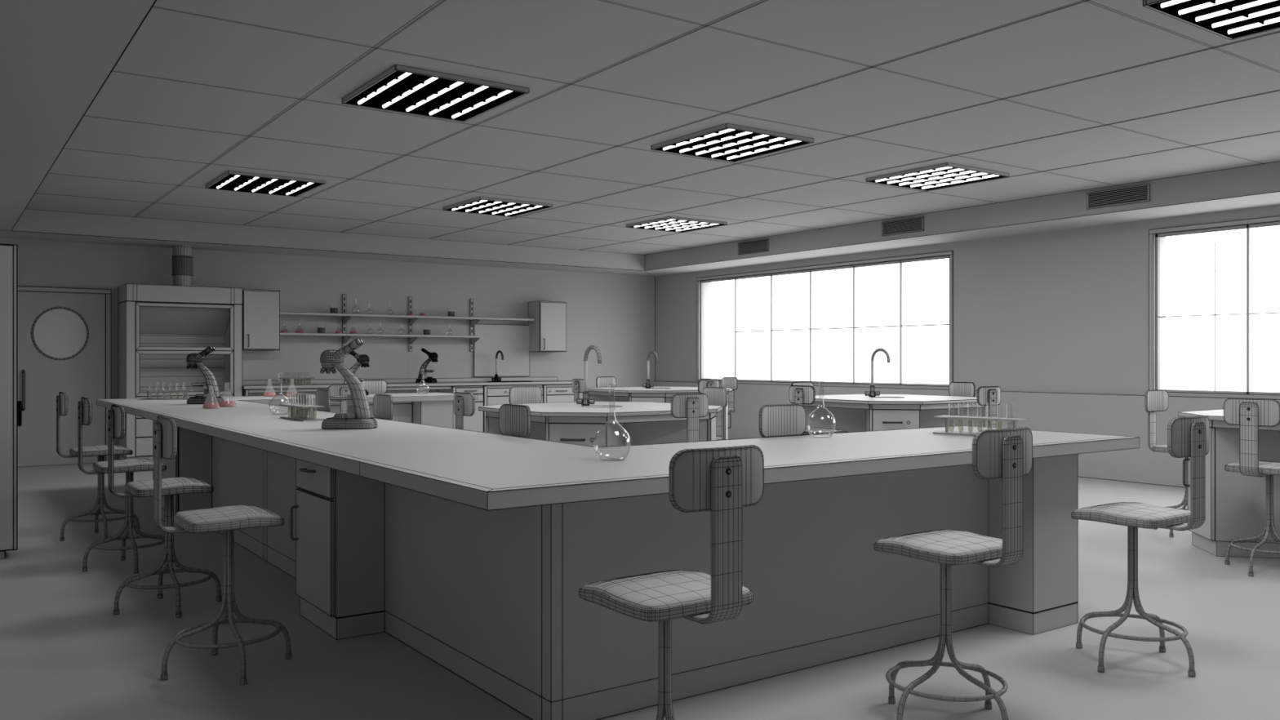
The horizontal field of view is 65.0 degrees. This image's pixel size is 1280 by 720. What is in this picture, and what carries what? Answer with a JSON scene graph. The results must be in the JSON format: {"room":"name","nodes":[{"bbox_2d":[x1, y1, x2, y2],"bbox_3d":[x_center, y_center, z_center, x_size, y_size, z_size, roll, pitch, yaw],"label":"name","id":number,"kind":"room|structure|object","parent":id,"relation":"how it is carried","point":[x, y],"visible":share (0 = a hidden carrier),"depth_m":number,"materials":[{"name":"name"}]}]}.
{"room":"science classroom","nodes":[
{"label":"science classroom","id":0,"kind":"room"},
{"bbox_2d":[0,237,654,460],"bbox_3d":[-4.526,-0.310,14.127,11.522,3.162,0.304,0,0,-35],"label":"wall","id":1,"kind":"structure","parent":0,"point":[613,313],"depth_m":14.60,"materials":[{"name":"grey paint"}]},
{"bbox_2d":[17,285,111,466],"bbox_3d":[-7.006,0.198,12.138,1.103,2.153,0.096,0,0,-35],"label":"door","id":2,"kind":"structure","parent":1,"relation":"in","point":[64,334],"depth_m":12.15,"materials":[{"name":"grey laminate"}]},
{"bbox_2d":[242,288,279,350],"bbox_3d":[-5.064,-0.528,13.336,0.476,0.798,0.379,0,0,-35],"label":"upper cabinet","id":3,"kind":"object","parent":1,"relation":"attached to","point":[260,308],"visible":0.97,"depth_m":13.20,"materials":[{"name":"grey laminate"}]},
{"bbox_2d":[0,208,644,274],"bbox_3d":[-4.410,-1.563,13.518,10.412,0.256,0.834,0,0,-35],"label":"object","id":4,"kind":"structure","parent":1,"relation":"attached to","point":[33,224],"depth_m":13.14,"materials":[{"name":"grey paint"}]},
{"bbox_2d":[342,293,351,347],"bbox_3d":[-4.109,-0.527,14.081,0.053,0.804,0.265,0,0,-35],"label":"upright","id":5,"kind":"object","parent":1,"relation":"attached to","point":[344,319],"visible":0.87,"depth_m":14.16,"materials":[{"name":"grey metal"}]},
{"bbox_2d":[408,296,417,351],"bbox_3d":[-3.304,-0.527,14.650,0.053,0.804,0.265,0,0,-35],"label":"upright","id":6,"kind":"object","parent":1,"relation":"attached to","point":[411,321],"visible":0.9,"depth_m":14.73,"materials":[{"name":"grey metal"}]},
{"bbox_2d":[280,332,477,337],"bbox_3d":[-3.699,-0.349,14.341,2.901,0.036,0.252,0,0,-35],"label":"wall shelf","id":7,"kind":"object","parent":6,"relation":"on","point":[281,333],"visible":0.93,"depth_m":14.20,"materials":[{"name":"grey laminate"}]},
{"bbox_2d":[316,324,325,333],"bbox_3d":[-4.396,-0.432,13.842,0.116,0.132,0.116,0,0,-35],"label":"beaker","id":8,"kind":"object","parent":7,"relation":"on","point":[319,330],"visible":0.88,"depth_m":13.80,"materials":[{"name":"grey glass"}]},
{"bbox_2d":[280,311,534,321],"bbox_3d":[-3.298,-0.626,14.623,3.881,0.036,0.252,0,0,-35],"label":"wall shelf","id":9,"kind":"object","parent":6,"relation":"on","point":[295,313],"visible":0.93,"depth_m":14.42,"materials":[{"name":"grey laminate"}]},
{"bbox_2d":[329,307,337,313],"bbox_3d":[-4.251,-0.710,13.944,0.116,0.132,0.116,0,0,-35],"label":"beaker","id":10,"kind":"object","parent":9,"relation":"on","point":[332,310],"visible":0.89,"depth_m":13.90,"materials":[{"name":"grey glass"}]},
{"bbox_2d":[469,298,479,351],"bbox_3d":[-2.499,-0.527,15.219,0.053,0.804,0.265,0,0,-35],"label":"upright","id":11,"kind":"object","parent":1,"relation":"attached to","point":[472,322],"visible":0.94,"depth_m":15.30,"materials":[{"name":"grey metal"}]},
{"bbox_2d":[473,324,529,377],"bbox_3d":[-2.144,-0.147,15.607,0.966,0.812,0.028,0,0,-35],"label":"backsplash","id":12,"kind":"structure","parent":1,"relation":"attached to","point":[513,340],"depth_m":15.59,"materials":[{"name":"grey laminate"}]},
{"bbox_2d":[528,301,566,351],"bbox_3d":[-1.454,-0.523,15.862,0.484,0.792,0.424,0,0,-35],"label":"upper cabinet","id":13,"kind":"object","parent":1,"relation":"attached to","point":[548,331],"visible":1,"depth_m":15.72,"materials":[{"name":"grey laminate"}]},
{"bbox_2d":[0,462,1279,719],"bbox_3d":[1.859,1.320,5.356,11.820,0.100,22.000,0,0,-35],"label":"floor","id":14,"kind":"structure","parent":0,"point":[65,654],"depth_m":4.37,"materials":[{"name":"grey"}]},
{"bbox_2d":[0,243,17,559],"bbox_3d":[-4.481,0.266,6.332,0.921,2.012,0.520,0,0,-35],"label":"tall cabinet","id":15,"kind":"object","parent":14,"relation":"on","point":[8,252],"visible":1,"depth_m":6.39,"materials":[{"name":"grey laminate"}]},
{"bbox_2d":[56,391,139,542],"bbox_3d":[-3.885,0.749,7.190,0.517,1.045,0.472,0,0,-12],"label":"stool","id":16,"kind":"object","parent":14,"relation":"on","point":[100,451],"visible":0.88,"depth_m":7.07,"materials":[{"name":"grey"}]},
{"bbox_2d":[71,444,131,452],"bbox_3d":[-3.863,0.632,7.195,0.360,0.034,0.372,0,0,-35],"label":"cushion","id":17,"kind":"object","parent":16,"relation":"on","point":[100,448],"depth_m":7.10,"materials":[{"name":"grey fabric"}]},
{"bbox_2d":[78,396,173,573],"bbox_3d":[-3.161,0.749,6.171,0.517,1.045,0.472,0,0,-12],"label":"stool","id":18,"kind":"object","parent":14,"relation":"on","point":[128,466],"visible":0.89,"depth_m":6.05,"materials":[{"name":"grey"}]},
{"bbox_2d":[94,457,164,467],"bbox_3d":[-3.140,0.632,6.176,0.360,0.034,0.372,0,0,-35],"label":"cushion","id":19,"kind":"object","parent":18,"relation":"on","point":[135,462],"depth_m":6.07,"materials":[{"name":"grey fabric"}]},
{"bbox_2d":[107,404,222,617],"bbox_3d":[-2.439,0.749,5.149,0.517,1.045,0.472,0,0,-12],"label":"stool","id":20,"kind":"object","parent":14,"relation":"on","point":[171,486],"visible":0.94,"depth_m":5.03,"materials":[{"name":"grey metal"}]},
{"bbox_2d":[126,476,211,490],"bbox_3d":[-2.417,0.632,5.154,0.360,0.034,0.372,0,0,-35],"label":"cushion","id":21,"kind":"object","parent":20,"relation":"on","point":[178,483],"depth_m":5.06,"materials":[{"name":"grey fabric"}]},
{"bbox_2d":[118,283,242,459],"bbox_3d":[-5.793,0.177,12.675,1.339,2.191,0.614,0,0,-35],"label":"fume hood","id":22,"kind":"object","parent":14,"relation":"on","point":[159,326],"visible":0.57,"depth_m":12.62,"materials":[{"name":"grey laminate"}]},
{"bbox_2d":[171,244,193,285],"bbox_3d":[-5.776,-1.177,12.671,0.251,0.528,0.251,0,0,10],"label":"duct","id":23,"kind":"object","parent":22,"relation":"on","point":[182,258],"visible":0.98,"depth_m":12.58,"materials":[{"name":"grey metal"}]},
{"bbox_2d":[161,426,212,526],"bbox_3d":[-3.545,0.852,7.769,0.287,0.842,0.726,0,0,-35],"label":"base cabinet","id":24,"kind":"object","parent":14,"relation":"on","point":[193,459],"visible":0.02,"depth_m":7.49,"materials":[{"name":"grey laminate"}]},
{"bbox_2d":[153,415,291,684],"bbox_3d":[-1.704,0.749,4.111,0.471,1.044,0.516,0,0,32],"label":"stool","id":25,"kind":"object","parent":14,"relation":"on","point":[226,519],"visible":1,"depth_m":4.01,"materials":[{"name":"grey"}]},
{"bbox_2d":[175,505,282,524],"bbox_3d":[-1.693,0.632,4.129,0.359,0.033,0.371,0,0,-35],"label":"cushion","id":26,"kind":"object","parent":25,"relation":"on","point":[232,514],"depth_m":4.04,"materials":[{"name":"grey fabric"}]},
{"bbox_2d":[315,389,330,412],"bbox_3d":[-2.588,0.749,7.513,0.472,1.045,0.517,0,0,32],"label":"stool","id":27,"kind":"object","parent":14,"relation":"on","point":[322,396],"visible":0.2,"depth_m":7.65,"materials":[{"name":"grey"}]},
{"bbox_2d":[289,458,385,639],"bbox_3d":[-1.467,0.852,4.830,0.286,0.840,0.558,0,0,-35],"label":"base cabinet","id":28,"kind":"object","parent":14,"relation":"on","point":[340,539],"visible":0.96,"depth_m":4.64,"materials":[{"name":"grey laminate"}]},
{"bbox_2d":[327,384,351,413],"bbox_3d":[-2.856,0.749,9.493,0.517,1.045,0.472,0,0,32],"label":"stool","id":29,"kind":"object","parent":14,"relation":"on","point":[335,389],"visible":0.09,"depth_m":9.26,"materials":[{"name":"grey plastic"}]},
{"bbox_2d":[242,386,451,395],"bbox_3d":[-4.042,0.824,13.884,2.854,0.899,0.586,0,0,-35],"label":"frame","id":30,"kind":"object","parent":14,"relation":"on","point":[280,392],"visible":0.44,"depth_m":13.77,"materials":[{"name":"grey laminate"}]},
{"bbox_2d":[242,377,572,389],"bbox_3d":[-3.196,0.323,14.488,4.994,0.104,0.655,0,0,-35],"label":"countertop","id":31,"kind":"structure","parent":30,"relation":"on","point":[531,382],"depth_m":14.40,"materials":[{"name":"grey"}]},
{"bbox_2d":[278,377,315,384],"bbox_3d":[-4.620,0.285,13.513,0.443,0.093,0.138,0,0,-35],"label":"test tube rack","id":32,"kind":"object","parent":31,"relation":"on","point":[309,378],"visible":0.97,"depth_m":13.46,"materials":[{"name":"grey metal"}]},
{"bbox_2d":[415,347,438,382],"bbox_3d":[-3.085,0.081,14.542,0.316,0.508,0.166,0,0,0],"label":"microscope","id":33,"kind":"object","parent":31,"relation":"on","point":[423,374],"visible":0.97,"depth_m":14.50,"materials":[{"name":"grey metal"}]},
{"bbox_2d":[491,350,503,381],"bbox_3d":[-2.150,0.095,15.368,0.286,0.482,0.130,0,0,41],"label":"tap","id":34,"kind":"object","parent":31,"relation":"on","point":[495,379],"visible":0.95,"depth_m":15.40,"materials":[{"name":"grey metal"}]},
{"bbox_2d":[360,379,386,393],"bbox_3d":[-2.887,0.749,11.199,0.474,1.047,0.519,0,0,-12],"label":"stool","id":35,"kind":"object","parent":14,"relation":"on","point":[372,386],"visible":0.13,"depth_m":11.38,"materials":[{"name":"grey"}]},
{"bbox_2d":[373,394,392,420],"bbox_3d":[-1.859,0.749,6.449,0.472,1.045,0.517,0,0,32],"label":"stool","id":36,"kind":"object","parent":14,"relation":"on","point":[382,403],"visible":0.15,"depth_m":6.58,"materials":[{"name":"grey"}]},
{"bbox_2d":[412,400,453,427],"bbox_3d":[-2.334,0.852,10.983,0.376,0.842,0.576,0,0,-35],"label":"base cabinet","id":37,"kind":"object","parent":14,"relation":"on","point":[437,413],"visible":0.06,"depth_m":10.75,"materials":[{"name":"grey laminate"}]},
{"bbox_2d":[436,385,483,431],"bbox_3d":[-2.656,0.823,14.843,0.489,0.899,0.621,0,0,-35],"label":"base cabinet","id":38,"kind":"object","parent":14,"relation":"on","point":[475,422],"visible":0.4,"depth_m":14.69,"materials":[{"name":"grey laminate"}]},
{"bbox_2d":[453,391,475,429],"bbox_3d":[-1.062,0.749,7.147,0.517,1.045,0.472,0,0,-12],"label":"stool","id":39,"kind":"object","parent":14,"relation":"on","point":[464,402],"visible":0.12,"depth_m":6.96,"materials":[{"name":"grey plastic"}]},
{"bbox_2d":[483,384,543,432],"bbox_3d":[-2.041,0.823,15.278,0.994,0.899,0.621,0,0,-35],"label":"base cabinet","id":40,"kind":"object","parent":14,"relation":"on","point":[492,394],"visible":0.17,"depth_m":14.89,"materials":[{"name":"grey laminate"}]},
{"bbox_2d":[498,404,530,437],"bbox_3d":[-0.811,0.749,4.949,0.472,1.045,0.517,0,0,32],"label":"stool","id":41,"kind":"object","parent":14,"relation":"on","point":[514,420],"visible":0.12,"depth_m":5.08,"materials":[{"name":"grey plastic"}]},
{"bbox_2d":[508,386,542,404],"bbox_3d":[-0.850,0.749,8.414,0.472,1.045,0.517,0,0,-12],"label":"stool","id":42,"kind":"object","parent":14,"relation":"on","point":[518,394],"visible":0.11,"depth_m":8.59,"materials":[{"name":"grey"}]},
{"bbox_2d":[542,384,573,402],"bbox_3d":[-1.403,0.823,15.729,0.549,0.899,0.621,0,0,-35],"label":"base cabinet","id":43,"kind":"object","parent":14,"relation":"on","point":[552,393],"visible":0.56,"depth_m":15.49,"materials":[{"name":"grey laminate"}]},
{"bbox_2d":[572,378,583,401],"bbox_3d":[-0.554,0.749,12.050,0.519,1.047,0.474,0,0,-12],"label":"stool","id":44,"kind":"object","parent":14,"relation":"on","point":[577,384],"visible":0.18,"depth_m":11.87,"materials":[{"name":"grey"}]},
{"bbox_2d":[478,401,723,447],"bbox_3d":[-0.295,0.815,7.752,1.624,0.914,1.624,0,0,-35],"label":"island table","id":45,"kind":"object","parent":14,"relation":"on","point":[645,422],"visible":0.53,"depth_m":7.38,"materials":[{"name":"grey"}]},
{"bbox_2d":[576,345,601,405],"bbox_3d":[-0.375,0.124,7.895,0.281,0.477,0.125,0,0,41],"label":"tap","id":46,"kind":"object","parent":45,"relation":"on","point":[585,401],"visible":1,"depth_m":7.93,"materials":[{"name":"grey metal"}]},
{"bbox_2d":[582,405,617,407],"bbox_3d":[-0.295,0.424,7.752,0.332,0.131,0.332,0,0,-35],"label":"basin","id":47,"kind":"object","parent":45,"relation":"in","point":[582,406],"depth_m":7.89,"materials":[{"name":"grey metal"}]},
{"bbox_2d":[595,376,616,386],"bbox_3d":[-0.341,0.749,13.354,0.519,1.047,0.474,0,0,32],"label":"stool","id":48,"kind":"object","parent":14,"relation":"on","point":[602,381],"visible":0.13,"depth_m":13.54,"materials":[{"name":"grey"}]},
{"bbox_2d":[96,392,1139,719],"bbox_3d":[-1.397,0.825,7.319,3.551,0.893,8.337,0,0,-35],"label":"lab bench","id":49,"kind":"object","parent":14,"relation":"on","point":[492,540],"visible":0.81,"depth_m":4.05,"materials":[{"name":"grey"}]},
{"bbox_2d":[140,389,193,399],"bbox_3d":[-4.542,0.335,9.648,0.442,0.092,0.137,0,0,-11],"label":"test tube rack","id":50,"kind":"object","parent":49,"relation":"on","point":[186,390],"visible":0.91,"depth_m":9.61,"materials":[{"name":"grey metal"}]},
{"bbox_2d":[186,346,224,404],"bbox_3d":[-3.782,0.131,8.722,0.310,0.503,0.161,0,0,0],"label":"microscope","id":51,"kind":"object","parent":49,"relation":"on","point":[211,392],"visible":0.97,"depth_m":8.69,"materials":[{"name":"grey metal"}]},
{"bbox_2d":[202,385,220,408],"bbox_3d":[-3.370,0.291,7.893,0.130,0.179,0.130,0,0,-35],"label":"flask","id":52,"kind":"object","parent":49,"relation":"on","point":[205,406],"visible":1,"depth_m":7.85,"materials":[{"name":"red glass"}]},
{"bbox_2d":[217,382,236,407],"bbox_3d":[-3.363,0.281,8.175,0.144,0.198,0.144,0,0,-35],"label":"flask","id":53,"kind":"object","parent":49,"relation":"on","point":[223,403],"visible":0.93,"depth_m":8.13,"materials":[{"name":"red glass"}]},
{"bbox_2d":[285,390,298,396],"bbox_3d":[-3.580,0.287,10.328,0.135,0.186,0.135,0,0,-35],"label":"flask","id":54,"kind":"object","parent":49,"relation":"on","point":[292,394],"visible":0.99,"depth_m":10.28,"materials":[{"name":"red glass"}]},
{"bbox_2d":[280,404,324,421],"bbox_3d":[-2.165,0.335,6.430,0.136,0.091,0.441,0,0,-37],"label":"test tube rack","id":55,"kind":"object","parent":49,"relation":"on","point":[311,407],"visible":0.94,"depth_m":6.35,"materials":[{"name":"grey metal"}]},
{"bbox_2d":[320,338,377,429],"bbox_3d":[-1.623,0.131,5.582,0.307,0.501,0.158,0,0,0],"label":"microscope","id":56,"kind":"object","parent":49,"relation":"on","point":[358,416],"visible":1,"depth_m":5.54,"materials":[{"name":"grey metal"}]},
{"bbox_2d":[343,351,369,395],"bbox_3d":[-3.059,0.131,10.764,0.312,0.505,0.163,0,0,0],"label":"microscope","id":57,"kind":"object","parent":49,"relation":"on","point":[363,359],"visible":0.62,"depth_m":10.73,"materials":[{"name":"grey metal"}]},
{"bbox_2d":[593,414,631,461],"bbox_3d":[-0.106,0.235,3.815,0.143,0.290,0.143,0,0,-35],"label":"flask","id":58,"kind":"object","parent":49,"relation":"on","point":[603,460],"visible":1,"depth_m":3.81,"materials":[{"name":"clear glass"}]},
{"bbox_2d":[96,392,1139,511],"bbox_3d":[-1.397,0.406,7.319,3.551,0.055,8.337,0,0,-35],"label":"countertop","id":59,"kind":"structure","parent":49,"relation":"on","point":[482,470],"depth_m":4.19,"materials":[{"name":"grey"}]},
{"bbox_2d":[806,379,835,437],"bbox_3d":[0.899,0.235,4.976,0.143,0.290,0.143,0,0,-35],"label":"flask","id":60,"kind":"object","parent":49,"relation":"on","point":[823,380],"visible":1,"depth_m":4.96,"materials":[{"name":"clear glass"}]},
{"bbox_2d":[933,415,1028,435],"bbox_3d":[1.716,0.335,5.065,0.441,0.091,0.136,0,0,42],"label":"test tube rack","id":61,"kind":"object","parent":49,"relation":"on","point":[946,417],"visible":0.7,"depth_m":5.06,"materials":[{"name":"grey metal"}]},
{"bbox_2d":[586,386,732,439],"bbox_3d":[0.231,0.815,12.681,1.626,0.916,1.626,0,0,-35],"label":"island table","id":62,"kind":"object","parent":14,"relation":"on","point":[657,393],"visible":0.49,"depth_m":12.28,"materials":[{"name":"grey"}]},
{"bbox_2d":[642,351,658,387],"bbox_3d":[0.159,0.124,12.812,0.282,0.478,0.127,0,0,41],"label":"tap","id":63,"kind":"object","parent":62,"relation":"on","point":[647,384],"visible":1,"depth_m":12.85,"materials":[{"name":"grey metal"}]},
{"bbox_2d":[578,444,764,719],"bbox_3d":[0.075,0.749,2.789,0.471,1.044,0.516,0,0,-12],"label":"stool","id":64,"kind":"object","parent":14,"relation":"on","point":[720,481],"visible":1,"depth_m":2.61,"materials":[{"name":"grey"}]},
{"bbox_2d":[582,569,750,608],"bbox_3d":[0.070,0.632,2.810,0.371,0.033,0.359,0,0,-35],"label":"cushion","id":65,"kind":"object","parent":64,"relation":"on","point":[673,588],"depth_m":2.73,"materials":[{"name":"grey fabric"}]},
{"bbox_2d":[671,393,708,441],"bbox_3d":[0.206,0.749,6.925,0.472,1.045,0.517,0,0,-12],"label":"stool","id":66,"kind":"object","parent":14,"relation":"on","point":[691,406],"visible":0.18,"depth_m":6.71,"materials":[{"name":"grey plastic"}]},
{"bbox_2d":[697,379,719,393],"bbox_3d":[0.682,0.749,11.799,0.519,1.047,0.474,0,0,32],"label":"stool","id":67,"kind":"object","parent":14,"relation":"on","point":[702,384],"visible":0.14,"depth_m":11.56,"materials":[{"name":"grey"}]},
{"bbox_2d":[702,386,728,439],"bbox_3d":[0.455,0.749,8.199,0.517,1.045,0.472,0,0,-12],"label":"stool","id":68,"kind":"object","parent":14,"relation":"on","point":[717,396],"visible":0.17,"depth_m":8.32,"materials":[{"name":"grey plastic"}]},
{"bbox_2d":[721,377,737,413],"bbox_3d":[1.004,0.749,13.008,0.519,1.047,0.474,0,0,-12],"label":"stool","id":69,"kind":"object","parent":14,"relation":"on","point":[726,382],"visible":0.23,"depth_m":13.13,"materials":[{"name":"grey"}]},
{"bbox_2d":[759,404,805,437],"bbox_3d":[0.835,0.749,4.884,0.517,1.045,0.472,0,0,32],"label":"stool","id":70,"kind":"object","parent":14,"relation":"on","point":[787,420],"visible":0.18,"depth_m":5.07,"materials":[{"name":"grey"}]},
{"bbox_2d":[791,381,813,386],"bbox_3d":[1.812,0.749,10.235,0.474,1.047,0.519,0,0,-12],"label":"stool","id":71,"kind":"object","parent":14,"relation":"on","point":[805,383],"visible":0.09,"depth_m":10.43,"materials":[{"name":"grey"}]},
{"bbox_2d":[789,385,847,435],"bbox_3d":[1.599,0.749,9.005,0.519,1.047,0.474,0,0,-12],"label":"stool","id":72,"kind":"object","parent":14,"relation":"on","point":[798,394],"visible":0.33,"depth_m":8.84,"materials":[{"name":"grey"}]},
{"bbox_2d":[804,427,846,432],"bbox_3d":[1.621,0.632,9.009,0.361,0.035,0.373,0,0,-35],"label":"cushion","id":73,"kind":"object","parent":72,"relation":"on","point":[811,429],"depth_m":8.90,"materials":[{"name":"grey fabric"}]},
{"bbox_2d":[803,393,984,432],"bbox_3d":[2.381,0.815,9.657,1.625,0.915,1.625,0,0,-35],"label":"island table","id":74,"kind":"object","parent":14,"relation":"on","point":[859,412],"visible":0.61,"depth_m":9.32,"materials":[{"name":"grey"}]},
{"bbox_2d":[864,348,889,396],"bbox_3d":[2.329,0.124,9.778,0.281,0.478,0.126,0,0,41],"label":"tap","id":75,"kind":"object","parent":74,"relation":"on","point":[872,393],"visible":1,"depth_m":9.81,"materials":[{"name":"grey metal"}]},
{"bbox_2d":[873,426,1032,719],"bbox_3d":[1.090,0.749,3.507,0.516,1.044,0.471,0,0,32],"label":"stool","id":76,"kind":"object","parent":14,"relation":"on","point":[1006,454],"visible":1,"depth_m":3.36,"materials":[{"name":"grey"}]},
{"bbox_2d":[876,529,1002,555],"bbox_3d":[1.071,0.632,3.518,0.371,0.033,0.359,0,0,-35],"label":"cushion","id":77,"kind":"object","parent":76,"relation":"on","point":[937,542],"depth_m":3.44,"materials":[{"name":"grey fabric"}]},
{"bbox_2d":[948,382,975,396],"bbox_3d":[3.110,0.749,10.134,0.474,1.047,0.519,0,0,32],"label":"stool","id":78,"kind":"object","parent":14,"relation":"on","point":[955,388],"visible":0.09,"depth_m":10.26,"materials":[{"name":"grey"}]},
{"bbox_2d":[977,386,1000,427],"bbox_3d":[2.876,0.749,8.782,0.519,1.047,0.474,0,0,32],"label":"stool","id":79,"kind":"object","parent":14,"relation":"on","point":[986,395],"visible":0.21,"depth_m":8.56,"materials":[{"name":"grey plastic"}]},
{"bbox_2d":[988,453,1078,635],"bbox_3d":[1.774,0.852,5.013,0.368,0.839,0.666,0,0,-35],"label":"base cabinet","id":80,"kind":"object","parent":14,"relation":"on","point":[1037,593],"visible":0.41,"depth_m":4.74,"materials":[{"name":"grey laminate"}]},
{"bbox_2d":[1071,415,1209,677],"bbox_3d":[2.094,0.749,4.217,0.516,1.044,0.471,0,0,32],"label":"stool","id":81,"kind":"object","parent":14,"relation":"on","point":[1187,437],"visible":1,"depth_m":4.08,"materials":[{"name":"grey"}]},
{"bbox_2d":[1073,502,1190,520],"bbox_3d":[2.076,0.632,4.228,0.371,0.033,0.359,0,0,-35],"label":"cushion","id":82,"kind":"object","parent":81,"relation":"on","point":[1121,511],"depth_m":4.15,"materials":[{"name":"grey fabric"}]},
{"bbox_2d":[1145,390,1186,537],"bbox_3d":[4.006,0.749,7.365,0.472,1.045,0.517,0,0,-12],"label":"stool","id":83,"kind":"object","parent":14,"relation":"on","point":[1155,400],"visible":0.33,"depth_m":7.53,"materials":[{"name":"grey"}]},
{"bbox_2d":[1154,444,1167,448],"bbox_3d":[4.011,0.632,7.344,0.372,0.034,0.360,0,0,-35],"label":"cushion","id":84,"kind":"object","parent":83,"relation":"on","point":[1165,446],"depth_m":7.34,"materials":[{"name":"grey fabric"}]},
{"bbox_2d":[1177,408,1279,558],"bbox_3d":[4.583,0.815,6.560,1.623,0.913,1.623,0,0,-35],"label":"island table","id":85,"kind":"object","parent":14,"relation":"on","point":[1236,502],"visible":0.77,"depth_m":6.47,"materials":[{"name":"grey"}]},
{"bbox_2d":[1223,397,1279,576],"bbox_3d":[3.767,0.749,6.035,0.517,1.045,0.472,0,0,-12],"label":"stool","id":86,"kind":"object","parent":14,"relation":"on","point":[1250,414],"visible":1,"depth_m":5.90,"materials":[{"name":"grey"}]},
{"bbox_2d":[1226,460,1279,469],"bbox_3d":[3.788,0.632,6.040,0.360,0.034,0.372,0,0,-35],"label":"cushion","id":87,"kind":"object","parent":86,"relation":"on","point":[1263,464],"depth_m":6.01,"materials":[{"name":"grey fabric"}]},
{"bbox_2d":[25,0,1279,254],"bbox_3d":[1.736,-1.765,5.269,11.520,0.152,22.000,0,0,-35],"label":"ceiling","id":88,"kind":"structure","parent":0,"point":[1081,59],"depth_m":6.92,"materials":[{"name":"grey tile"}]},
{"bbox_2d":[0,0,156,231],"bbox_3d":[-1.771,-1.563,2.281,1.741,0.255,20.572,0,0,-35],"label":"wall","id":89,"kind":"structure","parent":88,"relation":"attached to","point":[56,56],"depth_m":5.01,"materials":[{"name":"grey paint"}]},
{"bbox_2d":[205,170,325,196],"bbox_3d":[-3.582,-1.676,9.583,0.868,0.034,0.928,0,0,-35],"label":"recessed light","id":90,"kind":"object","parent":88,"relation":"in","point":[230,180],"visible":1,"depth_m":9.55,"materials":[{"name":"grey metal"}]},
{"bbox_2d":[342,64,528,121],"bbox_3d":[-1.309,-1.676,6.369,0.868,0.034,0.928,0,0,-35],"label":"recessed light","id":91,"kind":"object","parent":88,"relation":"in","point":[399,88],"visible":1,"depth_m":6.33,"materials":[{"name":"grey metal"}]},
{"bbox_2d":[442,196,552,217],"bbox_3d":[-1.567,-1.676,11.009,0.868,0.034,0.928,0,0,-35],"label":"recessed light","id":92,"kind":"object","parent":88,"relation":"in","point":[479,205],"visible":1,"depth_m":10.97,"materials":[{"name":"grey metal"}]},
{"bbox_2d":[29,0,1279,254],"bbox_3d":[2.238,-1.691,5.623,8.672,0.003,19.700,0,0,-35],"label":"trim","id":93,"kind":"structure","parent":88,"relation":"attached to","point":[599,0],"depth_m":7.60,"materials":[{"name":"grey tile"}]},
{"bbox_2d":[626,216,727,232],"bbox_3d":[0.449,-1.676,12.434,0.868,0.034,0.928,0,0,-35],"label":"recessed light","id":94,"kind":"object","parent":88,"relation":"in","point":[671,224],"visible":1,"depth_m":12.39,"materials":[{"name":"grey metal"}]},
{"bbox_2d":[650,123,813,162],"bbox_3d":[0.706,-1.676,7.795,0.868,0.034,0.928,0,0,-35],"label":"recessed light","id":95,"kind":"object","parent":88,"relation":"in","point":[728,142],"visible":1,"depth_m":7.75,"materials":[{"name":"grey metal"}]},
{"bbox_2d":[865,162,1008,191],"bbox_3d":[2.722,-1.676,9.220,0.868,0.034,0.928,0,0,-35],"label":"recessed light","id":96,"kind":"object","parent":88,"relation":"in","point":[945,175],"visible":1,"depth_m":9.18,"materials":[{"name":"grey metal"}]},
{"bbox_2d":[1142,0,1279,39],"bbox_3d":[2.979,-1.676,4.580,0.868,0.034,0.928,0,0,-35],"label":"recessed light","id":97,"kind":"object","parent":88,"relation":"in","point":[1231,20],"visible":1,"depth_m":4.87,"materials":[{"name":"grey metal"}]},
{"bbox_2d":[654,204,1279,395],"bbox_3d":[6.539,-0.310,8.665,0.256,3.161,22.000,0,0,-35],"label":"wall","id":98,"kind":"structure","parent":0,"point":[1064,310],"depth_m":11.28,"materials":[{"name":"grey paint"}]},
{"bbox_2d":[696,250,953,389],"bbox_3d":[2.405,-0.482,14.350,0.088,1.713,5.027,0,0,-35],"label":"window","id":99,"kind":"structure","parent":98,"relation":"in","point":[949,254],"depth_m":13.66,"materials":[{"name":"white glass"}]},
{"bbox_2d":[619,161,1279,276],"bbox_3d":[6.108,-1.564,8.362,0.817,0.256,21.404,0,0,-35],"label":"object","id":100,"kind":"structure","parent":98,"relation":"attached to","point":[1259,185],"depth_m":10.89,"materials":[{"name":"grey paint"}]},
{"bbox_2d":[737,238,768,254],"bbox_3d":[1.581,-1.581,14.044,0.020,0.168,0.628,0,0,-35],"label":"air vent","id":101,"kind":"object","parent":100,"relation":"attached to","point":[758,246],"visible":1,"depth_m":14.04,"materials":[{"name":"black metal"}]},
{"bbox_2d":[881,216,924,235],"bbox_3d":[3.107,-1.581,11.887,0.019,0.167,0.624,0,0,-35],"label":"air vent","id":102,"kind":"object","parent":100,"relation":"attached to","point":[917,224],"visible":1,"depth_m":11.88,"materials":[{"name":"black metal"}]},
{"bbox_2d":[1086,183,1150,209],"bbox_3d":[4.630,-1.581,9.733,0.018,0.165,0.629,0,0,-35],"label":"air vent","id":103,"kind":"object","parent":100,"relation":"attached to","point":[1137,193],"visible":1,"depth_m":9.72,"materials":[{"name":"black metal"}]},
{"bbox_2d":[653,381,1279,488],"bbox_3d":[6.422,0.816,8.583,0.043,0.908,21.402,0,0,-35],"label":"trim","id":104,"kind":"structure","parent":98,"relation":"attached to","point":[1118,415],"depth_m":10.82,"materials":[{"name":"grey paint"}]},
{"bbox_2d":[1148,215,1279,399],"bbox_3d":[6.702,-0.482,8.273,0.087,1.711,5.025,0,0,-35],"label":"window","id":105,"kind":"structure","parent":98,"relation":"in","point":[1264,220],"depth_m":9.99,"materials":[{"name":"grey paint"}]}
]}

